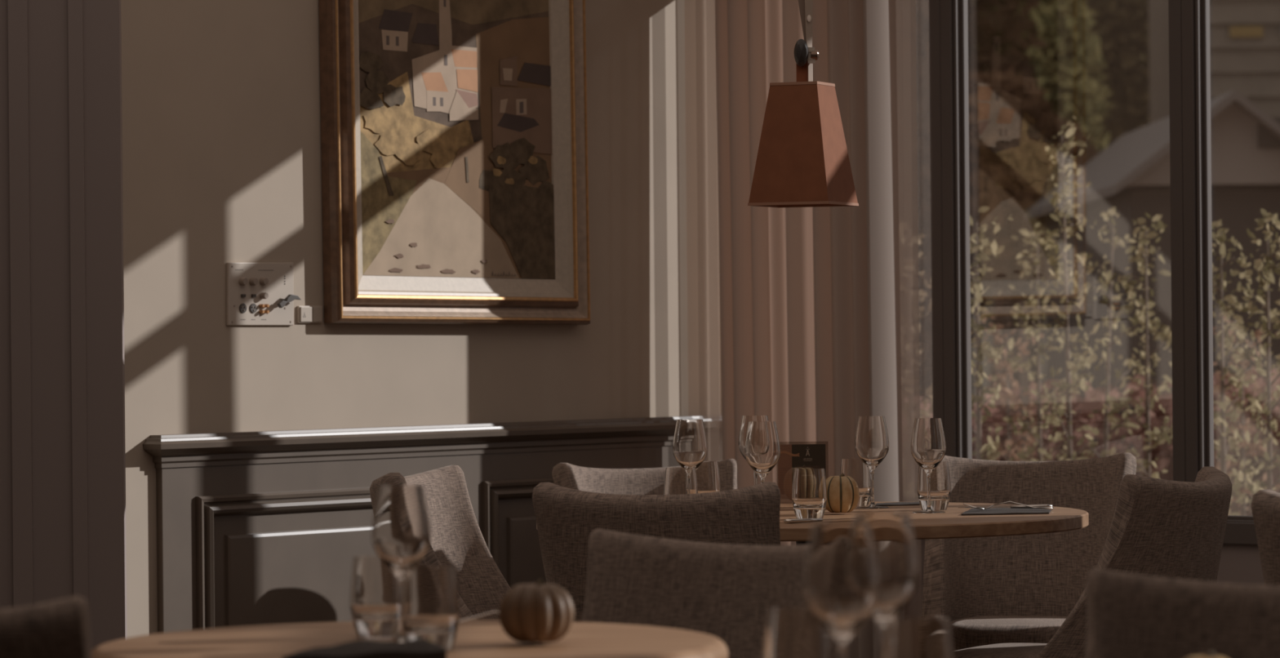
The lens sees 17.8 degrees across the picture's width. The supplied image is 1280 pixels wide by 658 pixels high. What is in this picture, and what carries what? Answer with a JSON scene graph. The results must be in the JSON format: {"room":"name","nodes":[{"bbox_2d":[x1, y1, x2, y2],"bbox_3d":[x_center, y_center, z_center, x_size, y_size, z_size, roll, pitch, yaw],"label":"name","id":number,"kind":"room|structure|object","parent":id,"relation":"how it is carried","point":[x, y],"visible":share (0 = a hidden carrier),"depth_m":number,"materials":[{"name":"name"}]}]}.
{"room":"restaurant dining room","nodes":[
{"label":"restaurant dining room","id":0,"kind":"room"},
{"bbox_2d":[0,0,127,649],"bbox_3d":[-1.988,-0.281,8.470,1.829,2.900,0.040,-1,0,0],"label":"wall","id":1,"kind":"structure","parent":0,"point":[63,534],"depth_m":8.46,"materials":[{"name":"grey paint"}]},
{"bbox_2d":[120,0,688,637],"bbox_3d":[-1.137,-0.289,9.730,0.150,2.900,4.600,-1,0,40],"label":"wall","id":2,"kind":"structure","parent":0,"point":[221,99],"depth_m":9.98,"materials":[{"name":"beige paint"}]},
{"bbox_2d":[226,262,301,325],"bbox_3d":[-0.908,-0.085,9.864,0.030,0.153,0.228,-1,0,40],"label":"control panel","id":3,"kind":"object","parent":2,"relation":"attached to","point":[258,294],"visible":1,"depth_m":9.86,"materials":[{"name":"beige plastic"}]},
{"bbox_2d":[239,303,246,312],"bbox_3d":[-0.953,-0.050,9.817,0.003,0.023,0.023,-1,0,40],"label":"socket","id":4,"kind":"object","parent":3,"relation":"attached to","point":[242,307],"depth_m":9.81,"materials":[{"name":"black"}]},
{"bbox_2d":[249,303,257,312],"bbox_3d":[-0.931,-0.050,9.844,0.003,0.023,0.023,-1,0,40],"label":"socket","id":5,"kind":"object","parent":3,"relation":"attached to","point":[253,307],"depth_m":9.84,"materials":[{"name":"beige"}]},
{"bbox_2d":[297,306,322,323],"bbox_3d":[-0.806,-0.035,10.001,0.010,0.042,0.083,-1,0,40],"label":"light switch","id":6,"kind":"object","parent":2,"relation":"attached to","point":[305,314],"visible":1,"depth_m":9.99,"materials":[{"name":"beige plastic"}]},
{"bbox_2d":[195,482,466,629],"bbox_3d":[-0.738,0.725,10.033,0.025,0.664,0.946,-1,0,40],"label":"trim","id":7,"kind":"structure","parent":2,"relation":"attached to","point":[300,575],"depth_m":9.88,"materials":[{"name":"grey paint"}]},
{"bbox_2d":[155,444,679,633],"bbox_3d":[-0.424,0.724,10.446,0.020,0.860,2.200,-1,0,40],"label":"trim","id":8,"kind":"structure","parent":2,"relation":"attached to","point":[177,488],"depth_m":9.92,"materials":[{"name":"grey paint"}]},
{"bbox_2d":[142,415,706,467],"bbox_3d":[-0.426,0.281,10.416,0.062,0.077,2.242,-1,0,40],"label":"trim","id":9,"kind":"structure","parent":2,"relation":"attached to","point":[187,450],"depth_m":10.20,"materials":[{"name":"grey paint"}]},
{"bbox_2d":[318,0,590,324],"bbox_3d":[-0.458,-0.637,10.390,0.052,1.260,0.978,-1,0,40],"label":"framed painting","id":10,"kind":"object","parent":2,"relation":"attached to","point":[454,135],"visible":1,"depth_m":10.38,"materials":[{"name":"brown wood"}]},
{"bbox_2d":[481,477,553,587],"bbox_3d":[-0.075,0.719,10.835,0.025,0.664,0.995,-1,0,40],"label":"trim","id":11,"kind":"structure","parent":2,"relation":"attached to","point":[525,562],"depth_m":10.54,"materials":[{"name":"grey paint"}]},
{"bbox_2d":[921,538,1264,608],"bbox_3d":[1.730,-0.317,10.161,3.720,2.900,0.120,-1,0,40],"label":"wall","id":12,"kind":"structure","parent":0,"point":[1238,563],"depth_m":10.28,"materials":[{"name":"grey paint"}]},
{"bbox_2d":[928,0,944,432],"bbox_3d":[0.543,-0.403,11.082,0.716,1.905,0.063,-1,0,40],"label":"window","id":13,"kind":"structure","parent":12,"relation":"in","point":[934,5],"depth_m":10.84,"materials":[{"name":"grey metal"}]},
{"bbox_2d":[940,0,1186,481],"bbox_3d":[1.106,-0.408,10.616,0.746,1.905,0.063,-1,0,40],"label":"window","id":14,"kind":"structure","parent":12,"relation":"in","point":[953,13],"depth_m":10.81,"materials":[{"name":"grey metal"}]},
{"bbox_2d":[1181,0,1257,545],"bbox_3d":[1.685,-0.414,10.137,0.758,1.905,0.063,-1,0,40],"label":"window","id":15,"kind":"structure","parent":12,"relation":"in","point":[1195,14],"depth_m":10.34,"materials":[{"name":"grey metal"}]},
{"bbox_3d":[-0.703,-1.793,4.150,7.628,0.100,14.300,-1,0,0],"label":"ceiling","id":16,"kind":"structure","parent":0,"visible":0},
{"bbox_2d":[684,0,722,460],"bbox_3d":[0.227,-0.297,11.163,0.213,2.830,0.034,-1,0,-32],"label":"sheer curtain","id":17,"kind":"object","parent":16,"relation":"hanging from","point":[690,5],"visible":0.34,"depth_m":11.12,"materials":[{"name":"fabric"}]},
{"bbox_2d":[695,0,719,461],"bbox_3d":[0.184,-0.297,11.089,0.057,2.830,0.014,-1,0,29],"label":"sheer curtain","id":18,"kind":"object","parent":16,"relation":"hanging from","point":[705,42],"visible":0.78,"depth_m":11.09,"materials":[{"name":"fabric"}]},
{"bbox_2d":[747,0,858,207],"bbox_3d":[0.345,-1.009,8.800,0.185,1.488,0.185,-1,0,23],"label":"pendant lamp","id":19,"kind":"object","parent":16,"relation":"hanging from","point":[802,160],"visible":1,"depth_m":8.74,"materials":[{"name":"red leather"}]},
{"bbox_2d":[715,0,904,657],"bbox_3d":[0.427,-0.299,10.894,0.562,2.830,0.105,-1,0,33],"label":"curtain","id":20,"kind":"object","parent":16,"relation":"hanging from","point":[810,299],"visible":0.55,"depth_m":10.87,"materials":[{"name":"fabric"}]},
{"bbox_2d":[895,0,921,617],"bbox_3d":[0.685,-0.302,10.864,0.132,2.830,0.010,-1,0,40],"label":"sheer curtain","id":21,"kind":"object","parent":16,"relation":"hanging from","point":[905,10],"visible":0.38,"depth_m":10.84,"materials":[{"name":"fabric"}]},
{"label":"floor","id":22,"kind":"structure","parent":0,"visible":0},
{"bbox_2d":[0,595,92,657],"bbox_3d":[-0.742,0.734,4.981,0.505,0.851,0.596,-1,0,30],"label":"dining chair","id":23,"kind":"object","parent":22,"relation":"on","point":[59,628],"visible":1,"depth_m":4.67,"materials":[{"name":"brown fabric"}]},
{"bbox_2d":[91,619,728,657],"bbox_3d":[-0.294,0.778,5.270,0.824,0.750,0.824,-1,0,0],"label":"round table","id":24,"kind":"object","parent":22,"relation":"on","point":[474,638],"visible":0.79,"depth_m":5.25,"materials":[{"name":"brown wood"}]},
{"bbox_2d":[281,638,446,657],"bbox_3d":[-0.311,0.389,4.936,0.151,0.028,0.255,-1,0,19],"label":"napkin","id":25,"kind":"object","parent":24,"relation":"on","point":[416,648],"visible":1,"depth_m":4.90,"materials":[{"name":"black fabric"}]},
{"bbox_2d":[350,555,399,638],"bbox_3d":[-0.344,0.350,5.360,0.073,0.106,0.073,-1,0,-23],"label":"tumbler","id":26,"kind":"object","parent":24,"relation":"on","point":[374,589],"visible":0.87,"depth_m":5.33,"materials":[{"name":"clear glass"}]},
{"bbox_2d":[371,484,431,642],"bbox_3d":[-0.305,0.301,5.230,0.075,0.202,0.075,-1,0,19],"label":"wine glass","id":27,"kind":"object","parent":24,"relation":"on","point":[401,533],"visible":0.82,"depth_m":5.20,"materials":[{"name":"clear glass"}]},
{"bbox_2d":[371,484,431,582],"bbox_3d":[-0.305,0.263,5.230,0.076,0.124,0.076,-1,0,0],"label":"bowl","id":28,"kind":"object","parent":27,"relation":"on","point":[401,533],"depth_m":5.20,"materials":[{"name":"clear glass"}]},
{"bbox_2d":[400,564,459,651],"bbox_3d":[-0.263,0.350,5.120,0.073,0.106,0.073,-1,0,-15],"label":"tumbler","id":29,"kind":"object","parent":24,"relation":"on","point":[429,610],"visible":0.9,"depth_m":5.09,"materials":[{"name":"clear glass"}]},
{"bbox_2d":[458,610,498,623],"bbox_3d":[-0.193,0.392,5.553,0.190,0.018,0.022,-1,0,-14],"label":"fork","id":30,"kind":"object","parent":24,"relation":"on","point":[491,612],"visible":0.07,"depth_m":5.54,"materials":[{"name":"silver metal"}]},
{"bbox_2d":[498,578,573,643],"bbox_3d":[-0.132,0.358,5.200,0.095,0.080,0.095,-1,0,0],"label":"pumpkin","id":31,"kind":"object","parent":24,"relation":"on","point":[540,612],"visible":1,"depth_m":5.17,"materials":[{"name":"brown"}]},
{"bbox_2d":[369,465,511,619],"bbox_3d":[-0.279,0.729,8.895,0.596,0.851,0.505,-1,0,14],"label":"dining chair","id":32,"kind":"object","parent":22,"relation":"on","point":[457,540],"visible":0.23,"depth_m":9.09,"materials":[{"name":"brown fabric"}]},
{"bbox_2d":[551,458,737,494],"bbox_3d":[0.103,0.738,9.946,0.505,0.826,0.595,-1,0,-24],"label":"dining chair","id":33,"kind":"object","parent":22,"relation":"on","point":[649,481],"visible":0.12,"depth_m":10.14,"materials":[{"name":"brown fabric"}]},
{"bbox_2d":[532,481,780,622],"bbox_3d":[0.079,0.726,8.220,0.505,0.851,0.596,-1,0,13],"label":"dining chair","id":34,"kind":"object","parent":22,"relation":"on","point":[566,517],"visible":0.48,"depth_m":7.95,"materials":[{"name":"brown fabric"}]},
{"bbox_2d":[581,528,839,657],"bbox_3d":[-0.002,0.727,5.880,0.505,0.851,0.596,-1,0,38],"label":"dining chair","id":35,"kind":"object","parent":22,"relation":"on","point":[726,592],"visible":0.64,"depth_m":6.10,"materials":[{"name":"brown fabric"}]},
{"bbox_2d":[536,501,1088,544],"bbox_3d":[0.372,0.771,8.790,1.184,0.750,1.184,-1,0,0],"label":"round table","id":36,"kind":"object","parent":22,"relation":"on","point":[951,523],"visible":0.41,"depth_m":8.43,"materials":[{"name":"brown wood"}]},
{"bbox_2d":[663,466,697,494],"bbox_3d":[0.087,0.346,8.660,0.073,0.106,0.073,-1,0,0],"label":"tumbler","id":37,"kind":"object","parent":36,"relation":"on","point":[677,480],"visible":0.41,"depth_m":8.63,"materials":[{"name":"clear glass"}]},
{"bbox_2d":[672,419,707,470],"bbox_3d":[0.109,0.297,8.860,0.075,0.202,0.075,-1,0,19],"label":"wine glass","id":38,"kind":"object","parent":36,"relation":"on","point":[690,446],"visible":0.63,"depth_m":8.83,"materials":[{"name":"clear glass"}]},
{"bbox_2d":[695,461,719,493],"bbox_3d":[0.141,0.346,9.040,0.073,0.106,0.073,-1,0,-38],"label":"tumbler","id":39,"kind":"object","parent":36,"relation":"on","point":[708,476],"visible":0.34,"depth_m":9.01,"materials":[{"name":"clear glass"}]},
{"bbox_2d":[738,414,768,484],"bbox_3d":[0.260,0.296,9.220,0.075,0.202,0.075,-1,0,19],"label":"wine glass","id":40,"kind":"object","parent":36,"relation":"on","point":[745,419],"visible":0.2,"depth_m":9.20,"materials":[{"name":"clear glass"}]},
{"bbox_2d":[744,421,780,483],"bbox_3d":[0.259,0.296,8.620,0.075,0.202,0.075,-1,0,19],"label":"wine glass","id":41,"kind":"object","parent":36,"relation":"on","point":[762,446],"visible":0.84,"depth_m":8.59,"materials":[{"name":"clear glass"}]},
{"bbox_2d":[777,444,826,503],"bbox_3d":[0.359,0.322,9.018,0.115,0.148,0.085,-1,0,-6],"label":"holder","id":42,"kind":"object","parent":36,"relation":"on","point":[793,456],"visible":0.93,"depth_m":9.02,"materials":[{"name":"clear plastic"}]},
{"bbox_2d":[778,447,819,492],"bbox_3d":[0.350,0.318,9.018,0.094,0.114,0.001,-1,0,-5],"label":"print","id":43,"kind":"object","parent":42,"relation":"attached to","point":[782,451],"depth_m":9.02},
{"bbox_2d":[791,467,826,518],"bbox_3d":[0.353,0.344,8.520,0.073,0.106,0.073,-1,0,-9],"label":"tumbler","id":44,"kind":"object","parent":36,"relation":"on","point":[809,493],"visible":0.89,"depth_m":8.49,"materials":[{"name":"clear glass"}]},
{"bbox_2d":[783,517,855,523],"bbox_3d":[0.384,0.391,8.393,0.205,0.009,0.016,-1,0,-32],"label":"knife","id":45,"kind":"object","parent":36,"relation":"on","point":[790,520],"visible":0.91,"depth_m":8.36,"materials":[{"name":"silver metal"}]},
{"bbox_2d":[825,472,859,512],"bbox_3d":[0.428,0.350,8.740,0.082,0.084,0.082,-1,0,0],"label":"pumpkin","id":46,"kind":"object","parent":36,"relation":"on","point":[842,491],"visible":0.91,"depth_m":8.71,"materials":[{"name":"brown"}]},
{"bbox_2d":[840,457,871,506],"bbox_3d":[0.481,0.342,9.130,0.073,0.106,0.073,-1,0,-31],"label":"tumbler","id":47,"kind":"object","parent":36,"relation":"on","point":[855,468],"visible":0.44,"depth_m":9.10,"materials":[{"name":"clear glass"}]},
{"bbox_2d":[854,415,888,508],"bbox_3d":[0.513,0.294,9.030,0.075,0.202,0.075,-1,0,19],"label":"wine glass","id":48,"kind":"object","parent":36,"relation":"on","point":[872,440],"visible":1,"depth_m":9.00,"materials":[{"name":"clear glass"}]},
{"bbox_2d":[854,415,888,472],"bbox_3d":[0.512,0.255,9.030,0.076,0.124,0.076,-1,0,0],"label":"bowl","id":49,"kind":"object","parent":48,"relation":"on","point":[872,440],"depth_m":9.00,"materials":[{"name":"clear glass"}]},
{"bbox_2d":[875,502,919,506],"bbox_3d":[0.605,0.391,9.180,0.160,0.006,0.160,-1,0,0],"label":"napkin","id":50,"kind":"object","parent":36,"relation":"on","point":[890,504],"visible":0.62,"depth_m":9.12,"materials":[{"name":"black fabric"}]},
{"bbox_2d":[911,417,946,513],"bbox_3d":[0.619,0.293,8.770,0.075,0.202,0.075,-1,0,19],"label":"wine glass","id":51,"kind":"object","parent":36,"relation":"on","point":[928,445],"visible":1,"depth_m":8.74,"materials":[{"name":"clear glass"}]},
{"bbox_2d":[911,417,946,475],"bbox_3d":[0.618,0.254,8.770,0.076,0.124,0.076,-1,0,0],"label":"bowl","id":52,"kind":"object","parent":51,"relation":"on","point":[928,445],"depth_m":8.74,"materials":[{"name":"clear glass"}]},
{"bbox_2d":[917,461,951,510],"bbox_3d":[0.639,0.341,8.890,0.073,0.106,0.073,-1,0,-37],"label":"tumbler","id":53,"kind":"object","parent":36,"relation":"on","point":[940,486],"visible":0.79,"depth_m":8.86,"materials":[{"name":"clear glass"}]},
{"bbox_2d":[961,506,1053,515],"bbox_3d":[0.791,0.389,8.785,0.182,0.006,0.358,-1,0,8],"label":"napkin","id":54,"kind":"object","parent":36,"relation":"on","point":[991,511],"visible":0.79,"depth_m":8.69,"materials":[{"name":"black fabric"}]},
{"bbox_2d":[958,504,1052,508],"bbox_3d":[0.784,0.382,8.790,0.205,0.009,0.016,-1,0,-6],"label":"knife","id":55,"kind":"object","parent":54,"relation":"on","point":[1033,505],"visible":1,"depth_m":8.79,"materials":[{"name":"silver metal"}]},
{"bbox_2d":[963,501,1052,509],"bbox_3d":[0.785,0.376,8.727,0.190,0.018,0.022,-1,0,4],"label":"fork","id":56,"kind":"object","parent":54,"relation":"on","point":[988,507],"visible":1,"depth_m":8.72,"materials":[{"name":"silver metal"}]},
{"bbox_2d":[921,453,1136,650],"bbox_3d":[0.885,0.718,9.440,0.505,0.851,0.596,-1,0,12],"label":"dining chair","id":57,"kind":"object","parent":22,"relation":"on","point":[1020,588],"visible":0.6,"depth_m":9.62,"materials":[{"name":"brown fabric"}]},
{"bbox_2d":[953,466,1232,657],"bbox_3d":[0.926,0.718,8.496,0.596,0.851,0.505,-1,0,28],"label":"dining chair","id":58,"kind":"object","parent":22,"relation":"on","point":[1159,527],"visible":0.61,"depth_m":8.25,"materials":[{"name":"brown fabric"}]},
{"bbox_2d":[1084,567,1279,657],"bbox_3d":[0.690,0.720,4.780,0.505,0.851,0.596,-1,0,27],"label":"dining chair","id":59,"kind":"object","parent":22,"relation":"on","point":[1130,615],"visible":0.99,"depth_m":5.03,"materials":[{"name":"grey fabric"}]},
{"bbox_2d":[1250,488,1279,585],"bbox_3d":[1.422,0.713,7.474,0.505,0.851,0.595,-1,0,24],"label":"dining chair","id":60,"kind":"object","parent":22,"relation":"on","point":[1265,504],"visible":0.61,"depth_m":7.36,"materials":[{"name":"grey fabric"}]},
{"bbox_3d":[0.232,0.773,4.200,0.860,0.750,0.860,-1,0,0],"label":"round table","id":61,"kind":"object","parent":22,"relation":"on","visible":0},
{"bbox_2d":[763,606,832,657],"bbox_3d":[0.165,0.345,4.280,0.075,0.106,0.075,-1,0,33],"label":"tumbler","id":62,"kind":"object","parent":61,"relation":"on","point":[790,632],"visible":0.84,"depth_m":4.25,"materials":[{"name":"clear glass"}]},
{"bbox_2d":[804,522,879,657],"bbox_3d":[0.203,0.297,4.100,0.075,0.202,0.075,-1,0,19],"label":"wine glass","id":63,"kind":"object","parent":61,"relation":"on","point":[842,586],"visible":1,"depth_m":4.07,"materials":[{"name":"clear glass"}]},
{"bbox_2d":[854,511,919,657],"bbox_3d":[0.258,0.296,4.330,0.075,0.202,0.075,-1,0,19],"label":"wine glass","id":64,"kind":"object","parent":61,"relation":"on","point":[892,532],"visible":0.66,"depth_m":4.30,"materials":[{"name":"clear glass"}]},
{"bbox_2d":[883,617,954,657],"bbox_3d":[0.280,0.344,4.100,0.073,0.106,0.073,-1,0,-38],"label":"tumbler","id":65,"kind":"object","parent":61,"relation":"on","point":[905,637],"visible":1,"depth_m":4.07,"materials":[{"name":"clear glass"}]},
{"bbox_2d":[1188,651,1223,657],"bbox_3d":[0.584,0.362,4.220,0.070,0.059,0.071,-1,0,0],"label":"pumpkin","id":66,"kind":"object","parent":61,"relation":"on","point":[1211,655],"visible":1,"depth_m":4.22,"materials":[{"name":"brown"}]},
{"label":"outside","id":67,"kind":"structure","parent":0,"visible":0},
{"bbox_3d":[15.011,1.026,35.000,90.000,0.001,110.000,-1,0,0],"label":"ground","id":68,"kind":"structure","parent":67,"visible":0},
{"bbox_2d":[918,234,933,417],"bbox_3d":[0.927,0.379,14.002,0.356,1.524,0.309,-1,0,-11],"label":"sapling","id":69,"kind":"object","parent":68,"relation":"on","point":[925,413],"visible":0.05,"depth_m":14.03,"materials":[{"name":"green plant"}]},
{"bbox_2d":[915,0,1048,404],"bbox_3d":[2.511,-1.811,35.916,1.572,5.903,2.039,-1,0,41],"label":"tree","id":70,"kind":"object","parent":68,"relation":"on","point":[994,21],"visible":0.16,"depth_m":35.69,"materials":[{"name":"green plant"}]},
{"bbox_2d":[969,205,1013,460],"bbox_3d":[1.100,0.366,13.617,0.295,1.547,0.312,-1,0,0],"label":"sapling","id":71,"kind":"object","parent":68,"relation":"on","point":[982,349],"visible":0.49,"depth_m":13.58,"materials":[{"name":"green plant"}]},
{"bbox_2d":[973,311,1051,461],"bbox_3d":[1.456,0.533,16.375,0.413,1.206,0.352,-1,0,0],"label":"sapling","id":72,"kind":"object","parent":68,"relation":"on","point":[998,338],"visible":0.32,"depth_m":16.39,"materials":[{"name":"green plant"}]},
{"bbox_2d":[920,0,1115,436],"bbox_3d":[3.558,-2.009,40.074,2.212,6.270,1.732,-1,0,2],"label":"tree","id":73,"kind":"object","parent":68,"relation":"on","point":[1070,87],"visible":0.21,"depth_m":39.57,"materials":[{"name":"green plant"}]},
{"bbox_2d":[1018,302,1030,461],"bbox_3d":[1.639,0.509,17.400,0.036,1.250,0.036,-1,0,0],"label":"post","id":74,"kind":"object","parent":68,"relation":"on","point":[1024,378],"visible":0.14,"depth_m":17.38,"materials":[{"name":"brown wood"}]},
{"bbox_2d":[968,65,1099,454],"bbox_3d":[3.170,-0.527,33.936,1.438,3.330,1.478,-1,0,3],"label":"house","id":75,"kind":"structure","parent":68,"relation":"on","point":[1010,130],"depth_m":33.64,"materials":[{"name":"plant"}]},
{"bbox_2d":[986,222,1086,461],"bbox_3d":[1.517,0.367,15.505,0.419,1.537,0.368,-1,0,20],"label":"sapling","id":76,"kind":"object","parent":68,"relation":"on","point":[1034,241],"visible":0.56,"depth_m":15.49,"materials":[{"name":"green plant"}]},
{"bbox_2d":[1008,115,1110,461],"bbox_3d":[1.479,0.198,14.163,0.347,1.876,0.319,-1,0,-18],"label":"sapling","id":77,"kind":"object","parent":68,"relation":"on","point":[1079,359],"visible":0.94,"depth_m":14.18,"materials":[{"name":"green plant"}]},
{"bbox_2d":[1039,23,1116,315],"bbox_3d":[5.082,-2.679,45.996,3.082,7.580,2.446,-1,0,0],"label":"tree","id":78,"kind":"object","parent":68,"relation":"on","point":[1100,146],"visible":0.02,"depth_m":45.61,"materials":[{"name":"green plant"}]},
{"bbox_2d":[920,365,1279,515],"bbox_3d":[3.198,0.694,18.596,6.358,1.066,1.032,-1,0,0],"label":"hedge","id":79,"kind":"object","parent":68,"relation":"on","point":[1163,451],"visible":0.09,"depth_m":18.45,"materials":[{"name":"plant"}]},
{"bbox_2d":[1073,0,1149,143],"bbox_3d":[5.223,-1.701,41.950,1.623,5.625,1.176,-1,0,0],"label":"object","id":80,"kind":"object","parent":68,"relation":"on","point":[1122,25],"visible":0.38,"depth_m":41.72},
{"bbox_2d":[1075,206,1155,459],"bbox_3d":[1.726,0.337,15.307,0.409,1.593,0.369,-1,0,-35],"label":"sapling","id":81,"kind":"object","parent":68,"relation":"on","point":[1112,211],"visible":0.57,"depth_m":15.29,"materials":[{"name":"green plant"}]},
{"bbox_2d":[1100,212,1172,478],"bbox_3d":[1.795,0.361,14.422,0.343,1.544,0.371,-1,0,0],"label":"sapling","id":82,"kind":"object","parent":68,"relation":"on","point":[1144,314],"visible":0.59,"depth_m":14.39,"materials":[{"name":"green plant"}]},
{"bbox_2d":[1024,89,1279,450],"bbox_3d":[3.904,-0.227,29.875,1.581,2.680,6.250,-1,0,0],"label":"gabled house","id":83,"kind":"structure","parent":68,"relation":"on","point":[1131,175],"depth_m":27.25,"materials":[{"name":"painted plaster"},{"name":"slate roof"},{"name":"glass"}]},
{"bbox_2d":[1148,0,1279,124],"bbox_3d":[7.404,-1.521,35.455,5.553,5.200,4.090,-1,0,0],"label":"building","id":84,"kind":"structure","parent":68,"relation":"on","point":[1245,34],"depth_m":33.46,"materials":[{"name":"brown"}]},
{"bbox_2d":[1211,219,1275,515],"bbox_3d":[1.949,0.380,13.778,0.394,1.502,0.312,-1,0,0],"label":"sapling","id":85,"kind":"object","parent":68,"relation":"on","point":[1222,337],"visible":0.61,"depth_m":13.79,"materials":[{"name":"green plant"}]},
{"bbox_2d":[1213,305,1279,515],"bbox_3d":[2.175,0.521,14.795,0.391,1.216,0.412,-1,0,36],"label":"sapling","id":86,"kind":"object","parent":68,"relation":"on","point":[1216,388],"visible":0.28,"depth_m":14.79,"materials":[{"name":"green plant"}]},
{"bbox_2d":[1231,208,1279,503],"bbox_3d":[2.085,0.367,13.382,0.311,1.526,0.432,-1,0,11],"label":"sapling","id":87,"kind":"object","parent":68,"relation":"on","point":[1268,273],"visible":0.67,"depth_m":13.39,"materials":[{"name":"green plant"}]},
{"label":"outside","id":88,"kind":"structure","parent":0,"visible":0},
{"bbox_2d":[970,284,1046,403],"bbox_3d":[9.913,-9.090,73.002,60.000,20.489,31.343,-1,0,0],"label":"hillside","id":89,"kind":"structure","parent":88,"point":[989,295],"depth_m":60.01,"materials":[{"name":"green plant"}]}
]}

